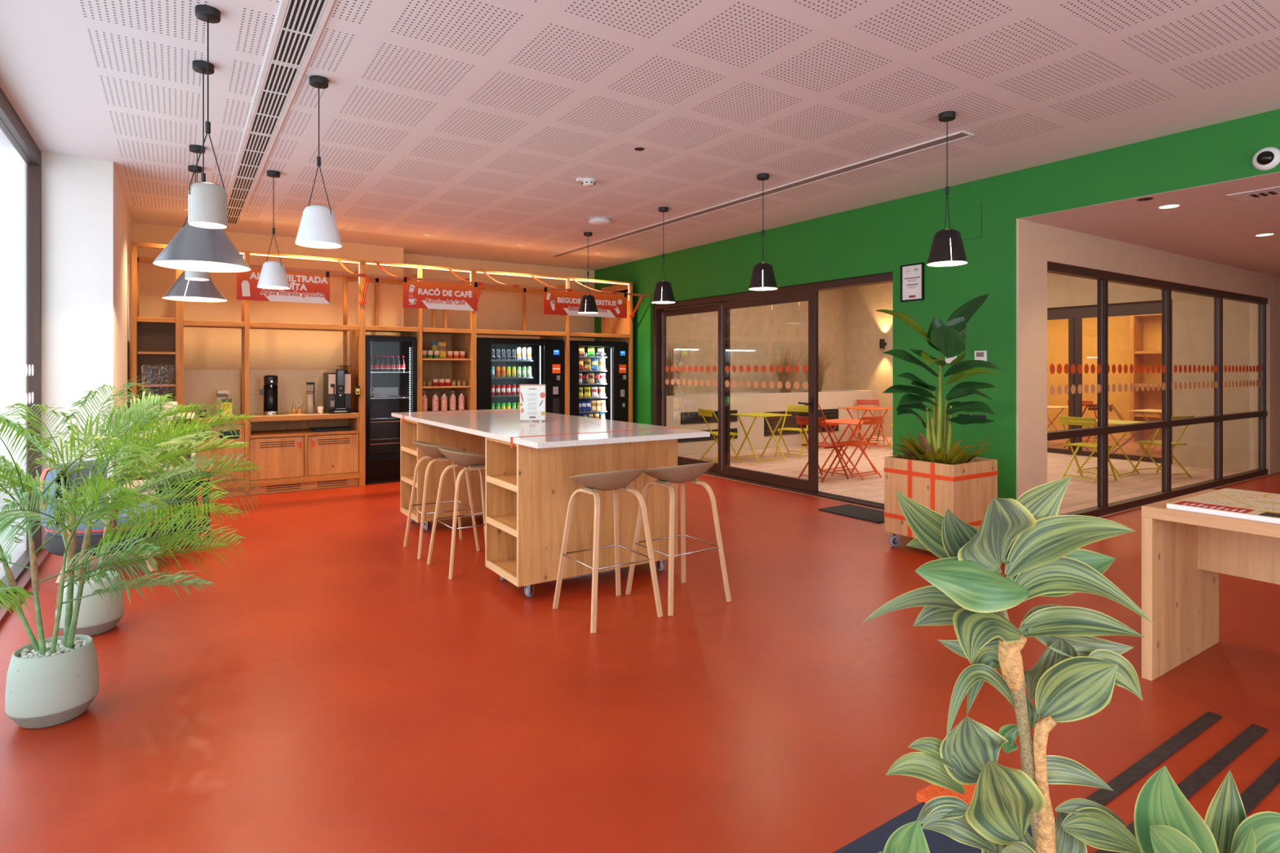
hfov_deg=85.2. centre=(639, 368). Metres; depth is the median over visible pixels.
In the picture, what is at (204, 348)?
wall
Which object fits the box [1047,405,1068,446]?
folding table
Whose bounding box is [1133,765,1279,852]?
dracaena
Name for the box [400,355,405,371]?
soda bottle
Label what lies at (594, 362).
snack bag
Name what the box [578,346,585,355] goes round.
snack bag
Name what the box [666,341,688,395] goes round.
ornamental grass
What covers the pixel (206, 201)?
pendant lamp
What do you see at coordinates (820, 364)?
ornamental grass
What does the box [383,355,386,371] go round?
soda bottle
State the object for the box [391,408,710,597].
kitchen island
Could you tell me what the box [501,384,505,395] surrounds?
drink can
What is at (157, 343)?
shelving
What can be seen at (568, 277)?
strap
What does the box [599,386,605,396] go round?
snack bag
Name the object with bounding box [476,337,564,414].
machine
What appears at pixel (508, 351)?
drink can
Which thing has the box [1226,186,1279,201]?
ceiling vent
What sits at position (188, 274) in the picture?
pendant lamp
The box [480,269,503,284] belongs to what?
strap
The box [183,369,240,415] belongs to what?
backsplash
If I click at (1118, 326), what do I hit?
wall
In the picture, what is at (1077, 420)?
folding chair
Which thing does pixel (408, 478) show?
shelf
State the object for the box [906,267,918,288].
print
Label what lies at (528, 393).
print
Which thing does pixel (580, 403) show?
snack box
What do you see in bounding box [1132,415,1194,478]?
folding chair
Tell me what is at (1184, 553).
display table
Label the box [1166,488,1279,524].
board
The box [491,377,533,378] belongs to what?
tray
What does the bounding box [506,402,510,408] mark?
drink can
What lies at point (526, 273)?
strap
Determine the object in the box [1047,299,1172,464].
sliding glass door
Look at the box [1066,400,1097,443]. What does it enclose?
folding chair
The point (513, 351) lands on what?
drink can
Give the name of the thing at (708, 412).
folding chair
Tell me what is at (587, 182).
smoke detector
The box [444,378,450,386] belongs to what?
cup
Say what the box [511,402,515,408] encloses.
drink can
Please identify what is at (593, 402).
snack box
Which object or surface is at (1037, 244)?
wall
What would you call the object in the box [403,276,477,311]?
hanging sign
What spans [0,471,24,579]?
floor
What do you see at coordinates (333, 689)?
floor
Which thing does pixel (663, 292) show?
pendant lamp
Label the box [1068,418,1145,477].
folding table
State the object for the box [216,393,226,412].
flyer
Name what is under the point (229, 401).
flyer
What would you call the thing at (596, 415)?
snack box
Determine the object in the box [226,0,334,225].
ceiling vent
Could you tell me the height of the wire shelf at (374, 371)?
0.012 m
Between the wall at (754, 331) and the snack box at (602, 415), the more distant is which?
the wall at (754, 331)
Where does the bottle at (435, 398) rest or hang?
on the shelving at (157, 343)
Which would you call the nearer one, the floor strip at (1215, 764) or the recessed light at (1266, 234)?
the floor strip at (1215, 764)
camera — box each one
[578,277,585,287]
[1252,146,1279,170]
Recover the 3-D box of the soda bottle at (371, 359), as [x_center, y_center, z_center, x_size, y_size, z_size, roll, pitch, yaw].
[-3.411,-0.065,8.839,0.062,0.206,0.062,0,0,-34]
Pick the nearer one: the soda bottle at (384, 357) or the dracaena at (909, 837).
the dracaena at (909, 837)
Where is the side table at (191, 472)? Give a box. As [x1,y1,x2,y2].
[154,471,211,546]
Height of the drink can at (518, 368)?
0.155 m
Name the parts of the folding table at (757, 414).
leg, leg, leg, leg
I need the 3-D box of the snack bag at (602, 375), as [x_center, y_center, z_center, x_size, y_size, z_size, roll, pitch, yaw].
[-0.572,0.144,10.723,0.110,0.153,0.044,0,0,-34]
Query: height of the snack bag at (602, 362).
0.185 m
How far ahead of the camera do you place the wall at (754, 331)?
14.24 m
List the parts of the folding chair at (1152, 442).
leg, leg, seat, leg, leg, backrest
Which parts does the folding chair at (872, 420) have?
leg, leg, seat, leg, leg, backrest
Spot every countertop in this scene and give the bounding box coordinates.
[195,413,244,424]
[249,411,359,422]
[391,408,710,448]
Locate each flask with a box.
[422,392,427,411]
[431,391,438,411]
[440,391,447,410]
[449,391,455,410]
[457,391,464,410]
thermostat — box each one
[945,355,956,363]
[974,351,986,360]
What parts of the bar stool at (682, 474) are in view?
leg, leg, seat, leg, leg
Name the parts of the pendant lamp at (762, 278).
cord, lamp shade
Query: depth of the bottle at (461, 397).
9.39 m
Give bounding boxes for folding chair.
[697,408,741,462]
[774,404,808,458]
[795,415,848,482]
[804,404,839,448]
[831,414,884,479]
[855,399,884,444]
[886,423,893,449]
[1058,415,1116,483]
[1063,403,1108,451]
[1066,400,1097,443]
[1108,404,1148,456]
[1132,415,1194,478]
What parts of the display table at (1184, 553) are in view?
panel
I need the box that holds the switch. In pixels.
[260,389,264,395]
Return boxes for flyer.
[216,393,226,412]
[217,391,228,399]
[221,399,231,416]
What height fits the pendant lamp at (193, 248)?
1.130 m
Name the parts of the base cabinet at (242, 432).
door, rail, door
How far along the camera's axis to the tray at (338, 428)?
8.54 m
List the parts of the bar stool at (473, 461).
leg, seat, leg, leg, leg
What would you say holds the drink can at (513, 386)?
on the machine at (546, 363)
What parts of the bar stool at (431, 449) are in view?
leg, leg, seat, leg, leg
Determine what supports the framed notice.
attached to the wall at (882, 237)
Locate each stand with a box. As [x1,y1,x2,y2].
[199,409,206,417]
[306,382,315,413]
[519,384,545,421]
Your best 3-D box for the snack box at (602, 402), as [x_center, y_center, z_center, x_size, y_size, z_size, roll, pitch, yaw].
[-0.565,0.564,10.729,0.082,0.164,0.047,0,0,-34]
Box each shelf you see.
[249,428,359,438]
[370,371,411,373]
[370,395,411,399]
[370,417,399,422]
[370,438,399,444]
[405,475,417,482]
[407,446,417,450]
[491,515,516,529]
[493,475,516,484]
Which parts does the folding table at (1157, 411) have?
leg, leg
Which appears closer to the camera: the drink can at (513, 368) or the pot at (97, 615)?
the pot at (97, 615)
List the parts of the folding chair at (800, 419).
leg, leg, backrest, seat, leg, leg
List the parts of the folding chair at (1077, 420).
leg, leg, backrest, seat, leg, leg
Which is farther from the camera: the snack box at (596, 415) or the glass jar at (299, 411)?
the snack box at (596, 415)
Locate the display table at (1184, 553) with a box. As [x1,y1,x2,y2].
[1141,488,1279,680]
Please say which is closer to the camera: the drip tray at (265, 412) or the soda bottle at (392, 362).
the drip tray at (265, 412)
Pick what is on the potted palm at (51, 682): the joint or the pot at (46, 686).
the pot at (46, 686)
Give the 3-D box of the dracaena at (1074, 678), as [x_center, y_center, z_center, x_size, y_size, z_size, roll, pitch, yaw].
[0.568,0.809,1.061,0.449,1.282,0.204,0,0,-12]
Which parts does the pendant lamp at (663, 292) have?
lamp shade, cord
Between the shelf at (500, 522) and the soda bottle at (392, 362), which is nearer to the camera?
the shelf at (500, 522)
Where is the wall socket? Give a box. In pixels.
[958,413,986,423]
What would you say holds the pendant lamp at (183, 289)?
hanging from the ceiling at (471, 126)
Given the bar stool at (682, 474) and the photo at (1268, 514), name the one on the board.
the photo at (1268, 514)
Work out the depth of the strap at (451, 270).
9.18 m
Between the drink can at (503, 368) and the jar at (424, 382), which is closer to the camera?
the jar at (424, 382)
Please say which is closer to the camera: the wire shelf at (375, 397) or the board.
the board
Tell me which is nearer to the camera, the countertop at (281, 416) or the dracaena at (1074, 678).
the dracaena at (1074, 678)
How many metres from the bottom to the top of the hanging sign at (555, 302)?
0.375 m
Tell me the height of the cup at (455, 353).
0.101 m
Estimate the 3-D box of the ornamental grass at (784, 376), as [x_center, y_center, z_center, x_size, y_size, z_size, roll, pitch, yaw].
[2.828,0.032,13.585,1.086,0.995,0.532,0,0,-34]
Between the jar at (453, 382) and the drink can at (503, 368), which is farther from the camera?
the drink can at (503, 368)
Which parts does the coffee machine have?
panel, panel, panel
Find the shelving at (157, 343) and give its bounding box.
[131,241,633,491]
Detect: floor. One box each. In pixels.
[0,435,1279,852]
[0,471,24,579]
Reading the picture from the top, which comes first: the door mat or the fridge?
the fridge
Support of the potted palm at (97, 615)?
on the floor at (333, 689)
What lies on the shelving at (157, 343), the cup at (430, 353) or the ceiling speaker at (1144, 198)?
the cup at (430, 353)
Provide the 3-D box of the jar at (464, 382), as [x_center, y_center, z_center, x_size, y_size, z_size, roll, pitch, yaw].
[-2.389,0.191,9.458,0.060,0.076,0.060,0,0,-34]
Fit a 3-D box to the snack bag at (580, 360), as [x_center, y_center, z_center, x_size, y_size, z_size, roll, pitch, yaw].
[-0.908,-0.071,10.502,0.126,0.185,0.067,0,0,-35]
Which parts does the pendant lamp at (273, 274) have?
lamp shade, cord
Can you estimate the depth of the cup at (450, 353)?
9.32 m
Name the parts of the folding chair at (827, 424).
leg, leg, seat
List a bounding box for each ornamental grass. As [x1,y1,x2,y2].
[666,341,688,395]
[766,345,804,392]
[792,342,836,391]
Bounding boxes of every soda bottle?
[370,355,373,372]
[373,355,379,371]
[379,355,384,371]
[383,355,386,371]
[385,355,390,371]
[390,355,395,371]
[395,355,400,371]
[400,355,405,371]
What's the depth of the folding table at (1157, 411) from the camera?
12.00 m
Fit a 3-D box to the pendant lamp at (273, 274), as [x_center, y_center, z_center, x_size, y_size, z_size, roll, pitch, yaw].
[-3.161,-1.200,6.004,0.252,1.000,0.252,0,0,-34]
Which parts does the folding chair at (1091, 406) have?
leg, backrest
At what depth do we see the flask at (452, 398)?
9.33 m
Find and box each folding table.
[729,412,791,462]
[817,418,884,477]
[838,406,893,448]
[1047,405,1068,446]
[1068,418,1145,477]
[1128,408,1161,452]
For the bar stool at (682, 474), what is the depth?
4.33 m
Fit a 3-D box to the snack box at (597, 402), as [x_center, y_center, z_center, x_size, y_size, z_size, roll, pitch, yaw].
[-0.637,0.564,10.681,0.082,0.164,0.047,0,0,-34]
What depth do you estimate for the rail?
8.87 m
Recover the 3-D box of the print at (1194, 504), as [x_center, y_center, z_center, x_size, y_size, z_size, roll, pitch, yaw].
[2.569,0.620,3.118,0.070,0.001,0.210,0,0,-34]
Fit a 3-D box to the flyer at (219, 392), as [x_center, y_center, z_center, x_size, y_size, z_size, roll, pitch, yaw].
[-4.818,0.353,8.046,0.100,0.196,0.046,0,0,-34]
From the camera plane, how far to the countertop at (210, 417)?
7.86 m
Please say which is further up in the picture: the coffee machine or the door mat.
the coffee machine
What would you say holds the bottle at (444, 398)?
on the shelving at (157, 343)
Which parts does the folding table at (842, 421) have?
leg, leg, leg, leg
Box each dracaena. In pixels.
[862,476,1153,852]
[878,820,929,852]
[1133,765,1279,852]
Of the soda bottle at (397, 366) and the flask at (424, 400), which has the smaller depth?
the soda bottle at (397, 366)
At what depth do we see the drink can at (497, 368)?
9.76 m
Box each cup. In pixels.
[317,402,324,413]
[422,350,426,358]
[426,350,433,358]
[432,378,438,386]
[433,350,439,358]
[439,378,444,386]
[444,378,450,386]
[447,351,453,358]
[453,351,459,358]
[459,351,465,358]
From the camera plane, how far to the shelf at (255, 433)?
8.36 m
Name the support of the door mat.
on the floor at (333, 689)
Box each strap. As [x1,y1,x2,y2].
[336,257,354,273]
[375,260,397,276]
[446,266,476,282]
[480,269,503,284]
[526,273,557,288]
[568,276,601,291]
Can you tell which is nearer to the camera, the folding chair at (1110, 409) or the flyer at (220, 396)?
the flyer at (220, 396)
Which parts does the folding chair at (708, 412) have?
backrest, leg, leg, seat, leg, leg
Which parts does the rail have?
rail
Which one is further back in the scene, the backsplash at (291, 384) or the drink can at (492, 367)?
the drink can at (492, 367)
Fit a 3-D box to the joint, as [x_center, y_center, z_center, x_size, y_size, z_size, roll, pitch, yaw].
[2.936,-1.330,6.423,0.001,0.300,0.450,0,0,-34]
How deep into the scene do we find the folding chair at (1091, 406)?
12.24 m
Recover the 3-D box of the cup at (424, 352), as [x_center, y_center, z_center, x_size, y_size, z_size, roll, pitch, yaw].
[-2.842,-0.191,9.157,0.079,0.106,0.078,0,0,-34]
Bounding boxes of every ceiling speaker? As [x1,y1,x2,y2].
[634,147,644,151]
[1137,197,1153,200]
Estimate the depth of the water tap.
8.33 m
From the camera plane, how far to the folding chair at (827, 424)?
12.56 m
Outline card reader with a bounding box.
[354,386,359,396]
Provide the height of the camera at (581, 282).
0.176 m
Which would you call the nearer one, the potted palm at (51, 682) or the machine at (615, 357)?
the potted palm at (51, 682)
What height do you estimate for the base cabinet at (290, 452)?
0.750 m
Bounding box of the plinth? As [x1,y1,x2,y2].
[209,478,358,498]
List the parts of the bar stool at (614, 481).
leg, leg, seat, leg, leg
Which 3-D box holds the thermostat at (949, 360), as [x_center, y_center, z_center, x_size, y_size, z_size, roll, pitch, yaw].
[2.892,-0.106,6.472,0.019,0.110,0.110,0,0,-34]
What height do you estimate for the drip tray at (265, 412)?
0.043 m
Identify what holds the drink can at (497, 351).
on the machine at (546, 363)
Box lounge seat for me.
[40,459,173,583]
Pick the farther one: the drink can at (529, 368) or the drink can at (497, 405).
the drink can at (529, 368)
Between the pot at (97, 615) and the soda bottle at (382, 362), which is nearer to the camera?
the pot at (97, 615)
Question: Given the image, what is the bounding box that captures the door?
[652,272,893,510]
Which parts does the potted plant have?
stem, stem, stem, stem, stem, stem, stem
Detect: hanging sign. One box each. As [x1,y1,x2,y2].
[236,269,329,303]
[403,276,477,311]
[543,287,626,318]
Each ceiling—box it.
[0,0,1279,270]
[1018,171,1279,276]
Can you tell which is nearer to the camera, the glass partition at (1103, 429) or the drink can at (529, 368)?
the glass partition at (1103, 429)
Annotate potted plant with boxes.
[875,293,1003,546]
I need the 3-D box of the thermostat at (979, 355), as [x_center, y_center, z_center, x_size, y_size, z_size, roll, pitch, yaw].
[3.050,-0.107,6.233,0.019,0.110,0.110,0,0,-34]
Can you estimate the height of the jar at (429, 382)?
0.073 m
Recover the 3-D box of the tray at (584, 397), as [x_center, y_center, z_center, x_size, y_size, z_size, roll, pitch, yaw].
[-0.889,0.442,10.826,0.540,0.022,0.582,0,0,-34]
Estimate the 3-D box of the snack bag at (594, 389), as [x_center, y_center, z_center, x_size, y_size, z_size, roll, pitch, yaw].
[-0.691,0.354,10.644,0.110,0.153,0.044,0,0,-34]
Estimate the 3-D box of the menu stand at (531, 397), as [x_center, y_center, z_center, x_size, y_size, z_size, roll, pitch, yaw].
[-0.876,0.278,5.673,0.216,0.305,0.070,0,0,-6]
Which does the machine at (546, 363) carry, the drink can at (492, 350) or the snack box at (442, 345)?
the drink can at (492, 350)
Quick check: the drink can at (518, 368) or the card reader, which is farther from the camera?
the drink can at (518, 368)
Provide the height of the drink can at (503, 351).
0.150 m
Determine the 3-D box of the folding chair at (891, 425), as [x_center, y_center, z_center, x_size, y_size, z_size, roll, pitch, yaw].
[4.770,1.032,12.432,0.452,0.837,0.560,0,0,-39]
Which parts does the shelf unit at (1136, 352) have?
post, shelf, shelf, shelf, shelf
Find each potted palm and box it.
[0,377,250,728]
[0,387,266,636]
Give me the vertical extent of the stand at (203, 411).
0.089 m
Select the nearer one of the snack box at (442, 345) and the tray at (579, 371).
the snack box at (442, 345)
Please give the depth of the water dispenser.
6.01 m
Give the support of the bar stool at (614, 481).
on the floor at (333, 689)
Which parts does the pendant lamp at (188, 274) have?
lamp shade, cord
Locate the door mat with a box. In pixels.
[817,504,884,523]
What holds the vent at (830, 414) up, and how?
attached to the wall at (682, 409)
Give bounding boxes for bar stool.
[403,440,479,559]
[426,448,485,579]
[552,468,662,633]
[625,462,731,616]
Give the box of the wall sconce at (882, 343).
[880,338,886,348]
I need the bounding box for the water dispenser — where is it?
[141,366,179,415]
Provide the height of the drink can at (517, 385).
0.150 m
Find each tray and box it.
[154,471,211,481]
[263,410,278,415]
[309,426,352,431]
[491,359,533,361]
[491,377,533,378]
[491,393,519,396]
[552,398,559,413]
[578,355,607,358]
[578,370,607,371]
[578,382,607,385]
[578,395,607,399]
[578,409,607,413]
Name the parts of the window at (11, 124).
sill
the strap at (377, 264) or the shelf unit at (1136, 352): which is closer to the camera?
the strap at (377, 264)
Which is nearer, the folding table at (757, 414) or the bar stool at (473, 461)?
the bar stool at (473, 461)
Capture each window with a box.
[0,87,50,626]
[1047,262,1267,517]
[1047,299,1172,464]
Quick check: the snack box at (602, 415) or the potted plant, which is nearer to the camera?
the potted plant
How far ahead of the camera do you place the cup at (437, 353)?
9.22 m
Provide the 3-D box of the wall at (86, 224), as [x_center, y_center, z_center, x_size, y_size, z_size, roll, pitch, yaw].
[-5.535,-0.125,7.038,0.550,3.150,3.550,0,0,-34]
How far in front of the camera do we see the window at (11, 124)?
5.38 m
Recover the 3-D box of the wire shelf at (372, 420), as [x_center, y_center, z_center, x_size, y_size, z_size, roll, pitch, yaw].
[-3.368,0.674,9.162,0.533,0.012,0.617,0,0,-34]
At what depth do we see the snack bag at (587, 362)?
10.55 m
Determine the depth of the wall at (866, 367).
10.42 m
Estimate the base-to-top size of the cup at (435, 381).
0.093 m
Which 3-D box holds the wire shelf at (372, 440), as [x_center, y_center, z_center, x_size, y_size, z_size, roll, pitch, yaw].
[-3.368,0.954,9.162,0.533,0.012,0.617,0,0,-34]
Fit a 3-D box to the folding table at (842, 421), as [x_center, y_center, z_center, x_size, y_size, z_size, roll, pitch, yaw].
[2.886,1.089,9.661,0.710,0.724,0.710,0,0,-40]
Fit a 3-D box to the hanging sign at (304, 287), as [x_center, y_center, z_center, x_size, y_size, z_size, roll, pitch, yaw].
[-3.998,-0.943,7.842,0.945,0.375,0.028,0,0,-34]
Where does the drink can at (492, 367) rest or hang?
on the machine at (546, 363)
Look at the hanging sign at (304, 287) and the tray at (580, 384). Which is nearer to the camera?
the hanging sign at (304, 287)
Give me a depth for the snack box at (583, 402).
10.52 m
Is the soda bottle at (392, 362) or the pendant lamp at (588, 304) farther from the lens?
the soda bottle at (392, 362)
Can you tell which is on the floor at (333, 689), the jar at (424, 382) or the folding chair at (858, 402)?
the folding chair at (858, 402)
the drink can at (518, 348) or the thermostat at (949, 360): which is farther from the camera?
the drink can at (518, 348)
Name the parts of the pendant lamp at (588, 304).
lamp shade, cord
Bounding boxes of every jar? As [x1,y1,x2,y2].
[291,400,296,413]
[297,400,302,413]
[422,380,426,386]
[426,380,431,386]
[451,380,456,386]
[457,380,461,386]
[462,380,466,386]
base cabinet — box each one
[195,423,244,490]
[249,417,359,487]
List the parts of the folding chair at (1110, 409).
backrest, leg, leg, leg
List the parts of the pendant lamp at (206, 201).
lamp shade, cord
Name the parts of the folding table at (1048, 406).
leg, leg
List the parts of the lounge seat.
leg, backrest, seat, leg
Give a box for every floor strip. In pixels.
[1054,711,1222,823]
[1094,724,1267,852]
[1240,757,1279,815]
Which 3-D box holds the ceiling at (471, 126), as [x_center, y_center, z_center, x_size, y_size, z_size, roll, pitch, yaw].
[0.062,-1.775,4.424,7.400,0.150,14.100,0,0,-34]
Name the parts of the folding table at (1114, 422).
leg, leg, leg, leg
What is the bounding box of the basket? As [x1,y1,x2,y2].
[158,480,208,534]
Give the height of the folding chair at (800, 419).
0.837 m
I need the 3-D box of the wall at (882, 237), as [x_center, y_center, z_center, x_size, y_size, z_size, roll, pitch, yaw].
[3.033,-0.125,6.457,0.200,3.150,14.000,0,0,-34]
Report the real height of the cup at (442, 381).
0.093 m
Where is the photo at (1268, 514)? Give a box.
[1257,511,1279,517]
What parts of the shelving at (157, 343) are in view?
post, post, panel, shelf, shelf, post, post, post, post, panel, post, post, shelf, panel, post, post, panel, shelf, post, shelf, shelf, shelf, panel, post, shelf, post, panel, post, shelf, panel, post, panel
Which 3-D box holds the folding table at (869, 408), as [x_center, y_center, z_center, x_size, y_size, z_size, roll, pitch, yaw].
[4.236,1.089,12.960,0.750,0.724,0.750,0,0,-34]
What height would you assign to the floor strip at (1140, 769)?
0.006 m
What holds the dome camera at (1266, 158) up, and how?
attached to the wall at (882, 237)
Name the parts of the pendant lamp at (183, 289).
lamp shade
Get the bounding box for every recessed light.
[1156,204,1181,208]
[1253,232,1275,236]
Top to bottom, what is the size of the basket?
0.400 m
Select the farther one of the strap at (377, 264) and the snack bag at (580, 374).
the snack bag at (580, 374)
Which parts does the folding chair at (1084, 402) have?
backrest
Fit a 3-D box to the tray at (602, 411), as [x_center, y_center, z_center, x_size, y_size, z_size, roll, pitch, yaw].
[-0.889,0.657,10.826,0.540,0.022,0.582,0,0,-34]
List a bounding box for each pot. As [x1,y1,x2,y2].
[4,634,99,728]
[55,571,124,636]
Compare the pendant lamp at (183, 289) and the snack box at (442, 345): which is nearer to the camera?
the pendant lamp at (183, 289)
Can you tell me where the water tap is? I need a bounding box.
[260,374,278,415]
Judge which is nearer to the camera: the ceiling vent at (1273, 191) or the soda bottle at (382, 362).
the ceiling vent at (1273, 191)
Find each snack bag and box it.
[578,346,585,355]
[578,358,583,370]
[578,373,582,383]
[578,386,583,397]
[582,373,588,383]
[583,358,591,370]
[583,386,591,397]
[587,346,595,356]
[587,373,594,383]
[591,358,598,370]
[591,386,598,396]
[594,373,599,383]
[597,346,604,356]
[598,358,605,370]
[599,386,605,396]
[600,373,606,382]
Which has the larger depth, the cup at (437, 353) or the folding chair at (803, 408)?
the folding chair at (803, 408)
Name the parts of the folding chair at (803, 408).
leg, leg, seat, backrest, leg, leg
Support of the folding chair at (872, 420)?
on the floor at (333, 689)
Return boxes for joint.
[964,203,982,239]
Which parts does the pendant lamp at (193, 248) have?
lamp shade, cord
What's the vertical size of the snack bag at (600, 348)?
0.185 m
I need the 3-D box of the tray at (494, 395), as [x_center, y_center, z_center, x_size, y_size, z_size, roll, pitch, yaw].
[-1.972,0.382,10.106,0.640,0.022,0.582,0,0,-34]
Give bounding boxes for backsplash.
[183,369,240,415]
[249,369,348,413]
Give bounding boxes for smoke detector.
[576,177,595,186]
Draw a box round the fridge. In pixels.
[365,335,416,484]
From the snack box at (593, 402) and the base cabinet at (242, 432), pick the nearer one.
the base cabinet at (242, 432)
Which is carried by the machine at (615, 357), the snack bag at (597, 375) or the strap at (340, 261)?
the snack bag at (597, 375)
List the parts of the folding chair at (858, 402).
leg, backrest, leg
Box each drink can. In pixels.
[491,349,494,359]
[491,366,494,377]
[491,384,494,395]
[495,349,499,359]
[495,366,499,377]
[495,384,499,395]
[495,403,499,408]
[501,349,505,359]
[501,366,505,377]
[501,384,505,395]
[501,402,505,408]
[506,349,510,359]
[506,366,510,377]
[506,384,510,395]
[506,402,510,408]
[511,349,515,359]
[511,366,515,377]
[511,384,515,395]
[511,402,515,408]
[516,346,520,359]
[516,366,520,377]
[516,384,519,395]
[521,346,526,359]
[521,366,526,377]
[527,346,531,359]
[527,366,531,377]
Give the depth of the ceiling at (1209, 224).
6.16 m
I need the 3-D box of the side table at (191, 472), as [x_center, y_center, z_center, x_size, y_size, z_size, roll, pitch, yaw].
[-3.774,1.163,5.753,0.410,0.575,0.410,0,0,-13]
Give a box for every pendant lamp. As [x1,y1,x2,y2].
[152,59,251,272]
[161,164,227,302]
[184,144,208,280]
[187,4,226,228]
[257,169,289,288]
[294,75,342,248]
[577,231,598,313]
[651,206,675,303]
[748,173,777,290]
[926,111,968,266]
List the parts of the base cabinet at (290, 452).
door, rail, door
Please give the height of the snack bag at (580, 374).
0.153 m
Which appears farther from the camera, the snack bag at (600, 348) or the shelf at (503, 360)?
the snack bag at (600, 348)
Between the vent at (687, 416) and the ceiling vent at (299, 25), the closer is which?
the ceiling vent at (299, 25)
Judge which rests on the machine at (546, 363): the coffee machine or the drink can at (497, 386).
the drink can at (497, 386)
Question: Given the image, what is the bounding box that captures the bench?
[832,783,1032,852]
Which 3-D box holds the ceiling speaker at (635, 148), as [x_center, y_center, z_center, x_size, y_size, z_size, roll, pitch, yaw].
[-0.004,-1.698,5.382,0.080,0.003,0.080,0,0,-34]
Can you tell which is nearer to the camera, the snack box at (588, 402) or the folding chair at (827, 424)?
the snack box at (588, 402)
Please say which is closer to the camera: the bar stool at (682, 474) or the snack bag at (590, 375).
the bar stool at (682, 474)
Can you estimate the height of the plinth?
0.100 m
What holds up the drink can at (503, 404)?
on the machine at (546, 363)
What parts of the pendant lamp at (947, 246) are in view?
lamp shade, cord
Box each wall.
[24,152,132,551]
[132,222,594,417]
[594,108,1279,500]
[664,288,844,393]
[666,389,872,455]
[844,272,1249,471]
[1016,217,1279,515]
[1047,315,1161,440]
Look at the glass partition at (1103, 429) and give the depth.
7.78 m
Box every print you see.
[526,393,537,412]
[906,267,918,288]
[1182,502,1245,511]
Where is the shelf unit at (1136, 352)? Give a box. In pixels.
[1129,313,1161,441]
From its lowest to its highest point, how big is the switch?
0.070 m
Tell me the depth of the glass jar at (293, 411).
8.34 m
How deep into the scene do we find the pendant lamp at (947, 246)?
4.58 m
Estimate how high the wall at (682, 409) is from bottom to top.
0.997 m
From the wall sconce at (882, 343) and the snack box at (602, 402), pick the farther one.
the wall sconce at (882, 343)
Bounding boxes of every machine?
[323,365,352,413]
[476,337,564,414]
[569,340,627,422]
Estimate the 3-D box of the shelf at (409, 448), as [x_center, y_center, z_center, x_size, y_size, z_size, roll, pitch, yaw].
[-1.975,0.750,6.426,0.288,0.020,0.530,0,0,-34]
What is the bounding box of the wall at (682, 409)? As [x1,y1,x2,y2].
[666,389,872,455]
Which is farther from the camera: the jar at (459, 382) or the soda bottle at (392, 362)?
the jar at (459, 382)
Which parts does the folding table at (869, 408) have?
leg, leg, leg, leg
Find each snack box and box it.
[431,341,439,358]
[437,342,446,358]
[578,400,581,411]
[581,400,586,411]
[586,400,591,411]
[591,400,595,411]
[594,413,599,418]
[595,400,600,411]
[600,400,605,410]
[600,413,604,419]
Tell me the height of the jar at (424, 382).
0.073 m
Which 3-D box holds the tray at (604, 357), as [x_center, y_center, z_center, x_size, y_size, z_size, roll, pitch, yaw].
[-0.889,-0.178,10.826,0.540,0.022,0.582,0,0,-34]
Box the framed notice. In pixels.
[900,262,924,302]
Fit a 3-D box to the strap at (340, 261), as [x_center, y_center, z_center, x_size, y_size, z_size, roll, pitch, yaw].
[-3.533,-1.242,8.392,0.402,0.223,0.036,0,0,26]
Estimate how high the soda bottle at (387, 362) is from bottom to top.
0.206 m
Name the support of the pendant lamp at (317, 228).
hanging from the ceiling at (471, 126)
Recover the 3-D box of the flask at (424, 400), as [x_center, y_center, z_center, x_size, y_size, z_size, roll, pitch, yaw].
[-2.837,0.428,9.149,0.080,0.259,0.079,0,0,-34]
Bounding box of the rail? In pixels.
[248,266,649,317]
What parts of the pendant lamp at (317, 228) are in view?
lamp shade, cord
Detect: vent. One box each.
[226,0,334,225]
[549,130,973,257]
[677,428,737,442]
[680,409,737,424]
[764,408,839,436]
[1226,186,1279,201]
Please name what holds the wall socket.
attached to the wall at (882, 237)
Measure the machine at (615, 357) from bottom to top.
1.870 m
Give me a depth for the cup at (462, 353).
9.42 m

